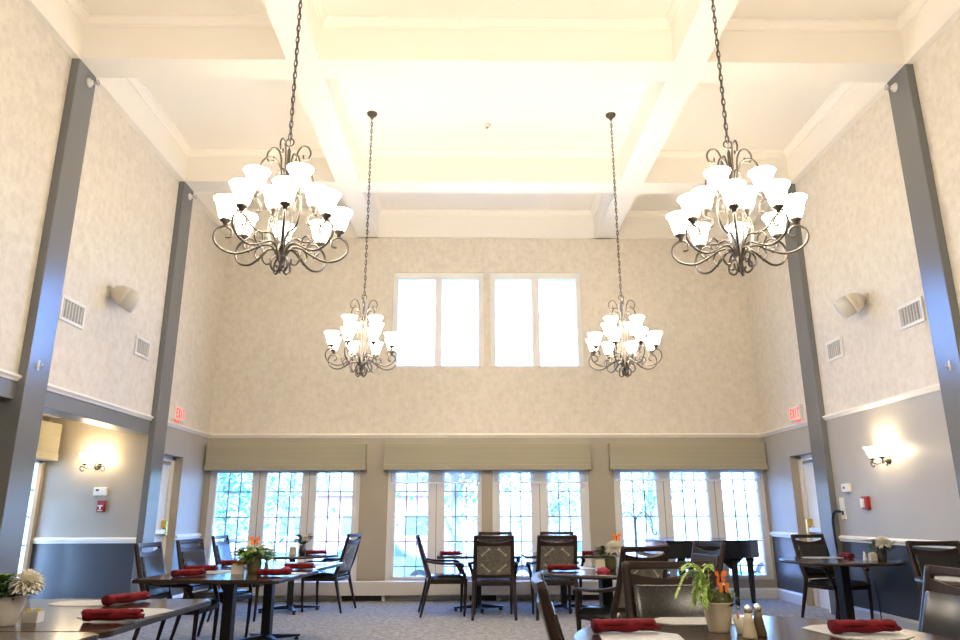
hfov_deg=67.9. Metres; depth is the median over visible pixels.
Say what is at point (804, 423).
trim
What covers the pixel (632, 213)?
trim
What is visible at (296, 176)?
chandelier
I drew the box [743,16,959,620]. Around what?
wall
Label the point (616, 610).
armchair
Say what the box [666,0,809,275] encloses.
chandelier
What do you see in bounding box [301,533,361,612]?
armchair
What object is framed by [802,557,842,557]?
placemat
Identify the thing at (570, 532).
armchair
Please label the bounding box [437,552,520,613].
dining table
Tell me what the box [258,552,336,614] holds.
dining table
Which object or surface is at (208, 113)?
ceiling
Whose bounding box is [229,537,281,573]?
flower vase
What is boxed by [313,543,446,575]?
parked car
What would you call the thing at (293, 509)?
deciduous tree
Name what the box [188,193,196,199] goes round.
sprinkler head
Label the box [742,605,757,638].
salt shaker
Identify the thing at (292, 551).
caddy
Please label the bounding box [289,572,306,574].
placemat
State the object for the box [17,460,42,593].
window
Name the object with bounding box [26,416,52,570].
wall
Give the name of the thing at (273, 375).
wall
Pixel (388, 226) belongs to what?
trim
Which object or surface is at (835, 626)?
rolled napkin
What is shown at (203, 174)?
ceiling beam
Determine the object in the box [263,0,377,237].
ceiling beam
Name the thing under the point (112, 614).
rolled napkin
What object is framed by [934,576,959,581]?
placemat
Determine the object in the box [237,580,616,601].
heater cover
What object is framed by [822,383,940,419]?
trim
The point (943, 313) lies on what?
column
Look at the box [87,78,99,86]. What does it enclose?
sprinkler head
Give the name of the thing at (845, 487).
thermostat
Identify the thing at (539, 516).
window
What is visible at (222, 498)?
deciduous tree
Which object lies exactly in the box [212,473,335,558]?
deciduous tree
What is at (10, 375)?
trim
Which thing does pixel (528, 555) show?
dining table
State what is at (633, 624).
rolled napkin
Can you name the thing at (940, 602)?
armchair
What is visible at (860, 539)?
trim
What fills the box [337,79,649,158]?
trim
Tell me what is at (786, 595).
baseboard
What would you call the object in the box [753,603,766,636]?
pepper shaker
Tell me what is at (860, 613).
baseboard
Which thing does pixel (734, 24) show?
trim
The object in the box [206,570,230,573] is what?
placemat
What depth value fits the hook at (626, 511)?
13.51 m
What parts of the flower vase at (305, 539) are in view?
flower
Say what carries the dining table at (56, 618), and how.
on the floor
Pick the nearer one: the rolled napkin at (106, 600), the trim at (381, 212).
the rolled napkin at (106, 600)
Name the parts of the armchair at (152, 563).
leg, rail, rail, backrest, rail, leg, armrest, leg, seat, seat frame, armrest, leg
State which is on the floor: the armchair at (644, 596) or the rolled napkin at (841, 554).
the armchair at (644, 596)
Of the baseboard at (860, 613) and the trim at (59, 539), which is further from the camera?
the trim at (59, 539)
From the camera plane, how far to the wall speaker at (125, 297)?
8.08 m
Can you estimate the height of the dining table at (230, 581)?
0.730 m
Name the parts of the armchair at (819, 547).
leg, rail, rail, backrest, armrest, rail, leg, leg, seat frame, seat, armrest, leg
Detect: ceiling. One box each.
[43,413,60,417]
[80,0,911,209]
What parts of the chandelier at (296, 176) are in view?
lamp shade, lamp shade, arm, lamp shade, arm, arm, lamp shade, arm, lamp shade, arm, arm, lamp shade, stem, lamp shade, arm, chain, lamp shade, arm, arm, arm, lamp shade, arm, lamp shade, lamp shade, lamp shade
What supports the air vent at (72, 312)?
in the wall at (123, 225)
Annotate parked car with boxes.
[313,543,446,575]
[515,537,581,575]
[676,536,763,574]
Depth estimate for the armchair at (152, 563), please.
6.48 m
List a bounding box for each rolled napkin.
[80,608,144,620]
[101,591,151,605]
[171,568,206,576]
[185,565,218,570]
[220,560,245,565]
[256,569,290,575]
[284,563,315,568]
[305,550,326,554]
[440,551,461,555]
[547,564,579,570]
[582,551,604,554]
[590,618,660,632]
[827,619,901,633]
[839,552,854,558]
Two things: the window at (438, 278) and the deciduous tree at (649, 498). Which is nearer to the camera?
the window at (438, 278)
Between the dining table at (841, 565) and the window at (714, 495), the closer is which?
the dining table at (841, 565)
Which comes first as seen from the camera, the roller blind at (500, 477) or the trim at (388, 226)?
the roller blind at (500, 477)
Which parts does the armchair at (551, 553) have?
armrest, leg, leg, rail, panel, rail, seat, seat frame, leg, leg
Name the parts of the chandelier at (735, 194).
lamp shade, lamp shade, lamp shade, lamp shade, arm, arm, arm, arm, lamp shade, chain, arm, lamp shade, stem, arm, lamp shade, arm, lamp shade, arm, lamp shade, arm, arm, lamp shade, lamp shade, arm, lamp shade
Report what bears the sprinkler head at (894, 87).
attached to the wall at (856, 217)
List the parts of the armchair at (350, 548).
leg, leg, armrest, seat, seat frame, leg, rail, panel, rail, leg, rail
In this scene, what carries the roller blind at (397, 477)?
attached to the window at (436, 516)
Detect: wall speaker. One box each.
[106,285,142,312]
[833,293,869,318]
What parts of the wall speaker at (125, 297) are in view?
wall plate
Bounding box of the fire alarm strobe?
[860,496,870,509]
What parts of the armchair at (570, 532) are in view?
backrest, rail, leg, armrest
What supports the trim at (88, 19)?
attached to the wall at (123, 225)
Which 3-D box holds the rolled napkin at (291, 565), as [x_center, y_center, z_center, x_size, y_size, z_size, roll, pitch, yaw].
[-1.688,2.317,6.704,0.293,0.058,0.078,0,-15,-1]
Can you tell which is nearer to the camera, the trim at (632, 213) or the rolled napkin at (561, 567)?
the rolled napkin at (561, 567)
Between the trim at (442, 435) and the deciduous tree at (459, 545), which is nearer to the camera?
the trim at (442, 435)
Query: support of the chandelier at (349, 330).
hanging from the ceiling at (208, 113)
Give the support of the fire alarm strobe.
attached to the wall at (856, 217)
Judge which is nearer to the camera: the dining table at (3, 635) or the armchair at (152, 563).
the dining table at (3, 635)
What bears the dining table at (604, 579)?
on the floor
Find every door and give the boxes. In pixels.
[153,455,182,598]
[790,454,828,608]
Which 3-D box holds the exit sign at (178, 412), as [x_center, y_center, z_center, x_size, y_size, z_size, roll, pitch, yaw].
[-4.227,1.321,9.986,0.058,0.215,0.340,0,-15,-1]
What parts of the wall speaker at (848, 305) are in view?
wall plate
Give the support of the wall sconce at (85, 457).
attached to the wall at (67, 504)
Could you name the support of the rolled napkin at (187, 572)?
on the dining table at (230, 581)
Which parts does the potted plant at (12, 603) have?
pot, flower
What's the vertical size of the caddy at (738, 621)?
0.078 m
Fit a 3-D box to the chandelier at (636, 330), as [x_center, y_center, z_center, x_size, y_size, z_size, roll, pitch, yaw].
[1.714,-1.008,8.866,0.871,3.483,0.871,13,-20,-40]
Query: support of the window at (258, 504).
in the wall at (273, 375)
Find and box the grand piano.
[635,537,758,609]
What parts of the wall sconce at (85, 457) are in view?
lamp shade, plate, lamp shade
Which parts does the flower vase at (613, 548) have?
flower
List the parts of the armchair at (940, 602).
leg, backrest, rail, rail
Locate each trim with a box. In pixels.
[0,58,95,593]
[0,368,21,380]
[0,377,149,433]
[22,0,232,237]
[32,537,135,543]
[47,383,153,420]
[65,0,272,27]
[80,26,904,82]
[126,78,324,156]
[130,181,193,592]
[167,421,210,437]
[174,533,200,539]
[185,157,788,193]
[209,433,760,437]
[216,192,320,215]
[232,216,733,238]
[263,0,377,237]
[313,0,683,30]
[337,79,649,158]
[371,192,603,216]
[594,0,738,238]
[626,207,740,216]
[656,83,853,158]
[723,0,927,31]
[737,0,959,231]
[760,420,807,436]
[770,531,798,537]
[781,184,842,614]
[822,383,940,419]
[838,535,955,548]
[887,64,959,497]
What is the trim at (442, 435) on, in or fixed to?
attached to the wall at (273, 375)
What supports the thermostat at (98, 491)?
attached to the wall at (67, 504)
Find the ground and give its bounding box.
[211,533,761,570]
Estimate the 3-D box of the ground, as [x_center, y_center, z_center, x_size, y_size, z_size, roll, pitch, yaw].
[-0.208,6.246,13.840,120.000,0.300,150.000,0,-15,-1]
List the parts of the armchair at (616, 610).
leg, seat frame, armrest, seat, leg, rail, panel, rail, rail, leg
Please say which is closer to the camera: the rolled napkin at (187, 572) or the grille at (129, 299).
the rolled napkin at (187, 572)
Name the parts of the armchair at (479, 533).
rail, backrest, armrest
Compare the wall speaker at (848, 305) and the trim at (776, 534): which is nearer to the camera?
the wall speaker at (848, 305)
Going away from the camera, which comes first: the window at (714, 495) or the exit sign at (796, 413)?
the exit sign at (796, 413)
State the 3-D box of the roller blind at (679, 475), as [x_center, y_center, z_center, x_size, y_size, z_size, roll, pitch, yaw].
[3.252,2.435,11.139,2.290,0.160,0.014,0,-15,-1]
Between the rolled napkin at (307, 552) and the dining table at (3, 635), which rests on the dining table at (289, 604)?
the rolled napkin at (307, 552)
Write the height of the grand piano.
0.890 m
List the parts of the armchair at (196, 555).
leg, rail, rail, backrest, rail, leg, seat, seat frame, leg, armrest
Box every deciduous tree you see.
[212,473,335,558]
[215,473,249,527]
[217,473,352,561]
[395,348,530,572]
[464,483,646,531]
[579,481,730,537]
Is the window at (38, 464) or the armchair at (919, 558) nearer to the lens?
the armchair at (919, 558)
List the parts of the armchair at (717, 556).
leg, backrest, rail, rail, leg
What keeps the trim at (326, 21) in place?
attached to the ceiling at (208, 113)
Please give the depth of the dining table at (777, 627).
3.07 m
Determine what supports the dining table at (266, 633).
on the floor
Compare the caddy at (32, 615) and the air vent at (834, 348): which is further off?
the air vent at (834, 348)
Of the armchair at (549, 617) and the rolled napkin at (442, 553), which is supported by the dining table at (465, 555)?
the rolled napkin at (442, 553)
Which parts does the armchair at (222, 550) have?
leg, rail, rail, backrest, seat frame, leg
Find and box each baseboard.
[172,591,194,598]
[195,588,777,600]
[777,588,806,605]
[854,606,918,630]
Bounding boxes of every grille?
[119,289,142,312]
[833,296,856,318]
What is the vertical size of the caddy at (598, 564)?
0.099 m
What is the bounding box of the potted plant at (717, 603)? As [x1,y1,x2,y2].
[674,563,740,632]
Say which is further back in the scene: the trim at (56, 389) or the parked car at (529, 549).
the parked car at (529, 549)
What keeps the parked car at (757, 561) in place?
on the path
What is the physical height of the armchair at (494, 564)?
0.986 m
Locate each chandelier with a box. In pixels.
[212,0,352,274]
[324,111,398,376]
[586,112,661,376]
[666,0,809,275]
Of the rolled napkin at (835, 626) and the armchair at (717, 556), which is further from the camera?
the armchair at (717, 556)
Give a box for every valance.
[36,420,61,460]
[204,443,366,470]
[383,443,591,470]
[608,443,767,469]
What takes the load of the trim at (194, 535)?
attached to the wall at (123, 225)
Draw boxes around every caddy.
[22,608,44,622]
[231,563,244,573]
[289,546,296,554]
[595,559,604,570]
[732,614,743,633]
[868,552,877,560]
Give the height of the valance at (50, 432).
0.460 m
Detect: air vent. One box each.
[58,294,86,329]
[133,335,150,360]
[826,336,844,361]
[897,296,925,330]
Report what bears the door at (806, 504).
in the wall at (856, 217)
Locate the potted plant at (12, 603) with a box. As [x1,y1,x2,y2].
[0,568,45,626]
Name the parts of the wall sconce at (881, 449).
lamp shade, lamp shade, plate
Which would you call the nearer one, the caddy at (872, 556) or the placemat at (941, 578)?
the placemat at (941, 578)
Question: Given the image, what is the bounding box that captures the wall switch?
[839,497,846,518]
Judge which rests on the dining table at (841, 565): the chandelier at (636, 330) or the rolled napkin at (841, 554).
the rolled napkin at (841, 554)
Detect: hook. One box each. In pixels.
[37,360,43,370]
[623,511,656,556]
[945,360,951,370]
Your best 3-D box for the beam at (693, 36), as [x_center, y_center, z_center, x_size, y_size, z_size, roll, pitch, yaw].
[2.234,-3.553,5.241,0.340,0.490,14.570,0,-15,-1]
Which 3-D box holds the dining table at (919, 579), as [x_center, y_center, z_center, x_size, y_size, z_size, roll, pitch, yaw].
[3.940,2.341,5.348,1.066,0.730,1.066,3,-16,-12]
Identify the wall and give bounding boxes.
[0,0,227,595]
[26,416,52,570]
[26,418,148,598]
[198,238,777,589]
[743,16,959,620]
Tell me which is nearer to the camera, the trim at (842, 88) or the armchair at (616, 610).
the armchair at (616, 610)
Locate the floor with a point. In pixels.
(389, 619)
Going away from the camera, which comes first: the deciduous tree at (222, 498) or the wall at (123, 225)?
the wall at (123, 225)
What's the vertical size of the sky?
4.600 m
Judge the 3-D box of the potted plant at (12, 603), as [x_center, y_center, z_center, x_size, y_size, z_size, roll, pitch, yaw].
[-2.213,1.288,3.314,0.315,0.256,0.304,10,-18,-34]
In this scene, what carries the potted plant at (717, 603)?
on the dining table at (777, 627)
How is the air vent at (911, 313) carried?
in the wall at (856, 217)
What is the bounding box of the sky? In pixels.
[212,475,476,556]
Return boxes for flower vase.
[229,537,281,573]
[293,533,311,554]
[593,533,620,570]
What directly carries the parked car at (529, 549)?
on the path
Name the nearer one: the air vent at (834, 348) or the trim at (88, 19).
the trim at (88, 19)
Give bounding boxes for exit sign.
[171,405,185,421]
[789,404,804,421]
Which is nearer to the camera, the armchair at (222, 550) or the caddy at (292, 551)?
the armchair at (222, 550)
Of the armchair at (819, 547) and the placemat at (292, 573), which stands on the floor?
the armchair at (819, 547)
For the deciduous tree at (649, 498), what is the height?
6.747 m
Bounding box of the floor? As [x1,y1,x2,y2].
[98,599,837,639]
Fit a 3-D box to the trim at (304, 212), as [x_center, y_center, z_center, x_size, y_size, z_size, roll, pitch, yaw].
[-3.129,-2.062,11.367,2.124,0.105,1.736,0,-15,-1]
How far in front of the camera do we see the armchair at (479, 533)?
10.48 m
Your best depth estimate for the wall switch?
8.84 m
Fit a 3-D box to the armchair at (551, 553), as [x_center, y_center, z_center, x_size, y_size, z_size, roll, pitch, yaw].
[0.931,3.197,8.920,0.655,0.986,0.673,1,-15,-4]
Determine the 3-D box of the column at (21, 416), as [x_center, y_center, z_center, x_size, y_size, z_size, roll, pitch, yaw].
[-4.302,0.129,6.757,0.352,5.780,0.344,0,-15,-1]
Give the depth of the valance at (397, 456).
11.06 m
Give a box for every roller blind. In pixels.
[391,471,479,483]
[494,471,586,483]
[615,470,760,480]
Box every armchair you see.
[132,541,221,639]
[169,538,253,639]
[206,535,263,621]
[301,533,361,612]
[415,534,467,617]
[467,535,518,620]
[478,532,519,580]
[526,535,581,620]
[531,571,564,639]
[540,531,584,607]
[572,545,669,631]
[621,560,716,618]
[667,540,725,586]
[790,534,873,619]
[905,541,959,598]
[918,564,959,639]
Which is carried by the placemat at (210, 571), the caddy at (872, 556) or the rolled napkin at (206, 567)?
the rolled napkin at (206, 567)
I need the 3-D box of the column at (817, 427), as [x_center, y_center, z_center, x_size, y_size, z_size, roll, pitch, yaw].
[4.520,0.884,9.595,0.182,5.780,0.344,0,-15,-1]
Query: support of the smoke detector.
attached to the ceiling at (208, 113)
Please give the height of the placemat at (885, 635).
0.003 m
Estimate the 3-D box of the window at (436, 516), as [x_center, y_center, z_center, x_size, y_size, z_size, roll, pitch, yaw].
[-0.702,3.137,10.980,1.460,1.650,0.084,0,-15,-1]
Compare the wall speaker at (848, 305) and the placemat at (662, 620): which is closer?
the placemat at (662, 620)
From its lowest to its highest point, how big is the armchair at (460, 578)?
0.986 m
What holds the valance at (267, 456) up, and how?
attached to the wall at (273, 375)
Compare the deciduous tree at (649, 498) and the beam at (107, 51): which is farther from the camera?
the deciduous tree at (649, 498)
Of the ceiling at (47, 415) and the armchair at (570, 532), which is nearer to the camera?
the ceiling at (47, 415)
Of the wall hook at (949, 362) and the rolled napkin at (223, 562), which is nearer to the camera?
the wall hook at (949, 362)
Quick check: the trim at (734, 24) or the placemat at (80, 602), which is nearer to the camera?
the placemat at (80, 602)
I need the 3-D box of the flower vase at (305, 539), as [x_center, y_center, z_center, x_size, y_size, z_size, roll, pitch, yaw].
[-2.385,3.017,9.602,0.335,0.272,0.326,0,-15,-1]
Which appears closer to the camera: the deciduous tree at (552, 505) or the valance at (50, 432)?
the valance at (50, 432)
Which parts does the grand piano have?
leg, lid, leg, leg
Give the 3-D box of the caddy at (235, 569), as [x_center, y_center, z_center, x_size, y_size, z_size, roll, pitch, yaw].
[-2.109,2.172,6.218,0.107,0.094,0.060,0,-15,-1]
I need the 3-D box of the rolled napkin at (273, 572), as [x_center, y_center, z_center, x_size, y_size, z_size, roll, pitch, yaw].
[-1.728,2.124,5.999,0.293,0.058,0.078,0,-15,1]
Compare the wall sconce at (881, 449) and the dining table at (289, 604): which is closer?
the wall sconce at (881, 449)
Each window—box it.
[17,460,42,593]
[204,471,360,580]
[385,470,481,580]
[391,273,483,365]
[490,273,583,365]
[492,470,591,579]
[613,470,773,578]
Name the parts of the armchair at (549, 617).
rail, rail, panel, leg, backrest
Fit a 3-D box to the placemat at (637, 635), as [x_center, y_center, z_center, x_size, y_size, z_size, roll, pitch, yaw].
[0.657,1.285,2.852,0.330,0.003,0.500,-1,-15,4]
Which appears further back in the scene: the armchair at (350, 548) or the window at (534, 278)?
the window at (534, 278)
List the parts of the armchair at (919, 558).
leg, rail, rail, backrest, leg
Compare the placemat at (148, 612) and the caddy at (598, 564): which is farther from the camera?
the caddy at (598, 564)
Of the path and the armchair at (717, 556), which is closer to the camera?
the armchair at (717, 556)
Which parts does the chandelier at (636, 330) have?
lamp shade, lamp shade, lamp shade, arm, arm, lamp shade, lamp shade, arm, arm, lamp shade, chain, arm, arm, stem, lamp shade, lamp shade, arm, arm, arm, lamp shade, lamp shade, arm, arm, lamp shade, lamp shade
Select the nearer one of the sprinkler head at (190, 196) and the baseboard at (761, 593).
the sprinkler head at (190, 196)
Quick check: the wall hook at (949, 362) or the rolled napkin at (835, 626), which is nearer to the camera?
the rolled napkin at (835, 626)
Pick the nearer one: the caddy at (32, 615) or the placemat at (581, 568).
the caddy at (32, 615)
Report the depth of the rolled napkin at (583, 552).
9.24 m
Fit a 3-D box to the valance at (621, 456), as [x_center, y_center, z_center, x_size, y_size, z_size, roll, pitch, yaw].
[3.244,2.142,11.171,2.457,0.408,0.150,0,-15,-1]
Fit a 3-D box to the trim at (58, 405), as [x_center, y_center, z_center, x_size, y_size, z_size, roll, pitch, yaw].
[-4.285,-0.271,3.147,0.260,0.175,12.450,0,-15,-1]
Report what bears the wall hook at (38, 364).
attached to the wall at (123, 225)
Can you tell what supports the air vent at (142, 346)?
in the wall at (123, 225)
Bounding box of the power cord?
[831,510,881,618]
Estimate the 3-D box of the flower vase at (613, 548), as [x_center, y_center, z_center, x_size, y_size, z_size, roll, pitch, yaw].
[1.162,2.123,6.524,0.287,0.325,0.325,0,-15,-1]
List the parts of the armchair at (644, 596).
leg, rail, rail, backrest, leg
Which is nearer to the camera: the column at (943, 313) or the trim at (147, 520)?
the column at (943, 313)
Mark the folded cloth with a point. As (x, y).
(602, 569)
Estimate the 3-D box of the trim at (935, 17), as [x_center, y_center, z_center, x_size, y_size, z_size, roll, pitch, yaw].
[4.550,-3.549,5.274,0.100,0.491,14.570,0,-15,-1]
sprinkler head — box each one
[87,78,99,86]
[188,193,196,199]
[884,83,897,91]
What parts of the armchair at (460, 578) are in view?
panel, leg, leg, armrest, seat frame, armrest, seat, leg, leg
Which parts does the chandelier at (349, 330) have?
lamp shade, lamp shade, arm, arm, lamp shade, lamp shade, arm, arm, lamp shade, arm, stem, chain, arm, arm, arm, lamp shade, lamp shade, lamp shade, arm, arm, lamp shade, lamp shade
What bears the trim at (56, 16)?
attached to the wall at (123, 225)
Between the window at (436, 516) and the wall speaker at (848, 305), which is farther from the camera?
the window at (436, 516)
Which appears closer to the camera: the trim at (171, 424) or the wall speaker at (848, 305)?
the wall speaker at (848, 305)
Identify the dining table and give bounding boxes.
[0,599,210,638]
[0,632,97,639]
[131,569,318,639]
[217,562,342,639]
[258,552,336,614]
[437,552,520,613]
[520,552,606,612]
[542,566,669,605]
[574,615,955,639]
[779,556,906,619]
[915,576,959,587]
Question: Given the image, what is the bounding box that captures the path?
[447,570,731,575]
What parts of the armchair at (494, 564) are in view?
armrest, leg, seat frame, rail, seat, rail, rail, panel, leg, leg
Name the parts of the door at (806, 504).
frame, frame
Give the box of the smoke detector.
[483,123,490,128]
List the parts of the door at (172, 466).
frame, frame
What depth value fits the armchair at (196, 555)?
7.35 m
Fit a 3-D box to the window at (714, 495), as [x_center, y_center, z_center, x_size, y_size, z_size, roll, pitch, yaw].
[3.272,3.143,11.038,2.370,1.650,0.084,0,-15,-1]
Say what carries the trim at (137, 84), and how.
attached to the wall at (123, 225)
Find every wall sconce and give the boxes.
[79,453,108,471]
[863,445,891,466]
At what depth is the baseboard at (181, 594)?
10.03 m
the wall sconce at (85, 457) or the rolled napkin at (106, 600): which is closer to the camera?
the rolled napkin at (106, 600)
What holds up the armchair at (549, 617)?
on the floor
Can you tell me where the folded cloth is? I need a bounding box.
[596,567,610,572]
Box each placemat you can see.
[48,600,121,605]
[77,608,173,619]
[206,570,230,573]
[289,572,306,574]
[314,563,326,565]
[577,567,594,569]
[599,631,683,639]
[654,617,733,624]
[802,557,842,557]
[802,624,914,639]
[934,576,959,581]
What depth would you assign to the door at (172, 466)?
9.94 m
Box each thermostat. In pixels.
[93,487,107,495]
[841,484,851,491]
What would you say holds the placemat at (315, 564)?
on the dining table at (266, 633)
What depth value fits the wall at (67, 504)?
8.87 m

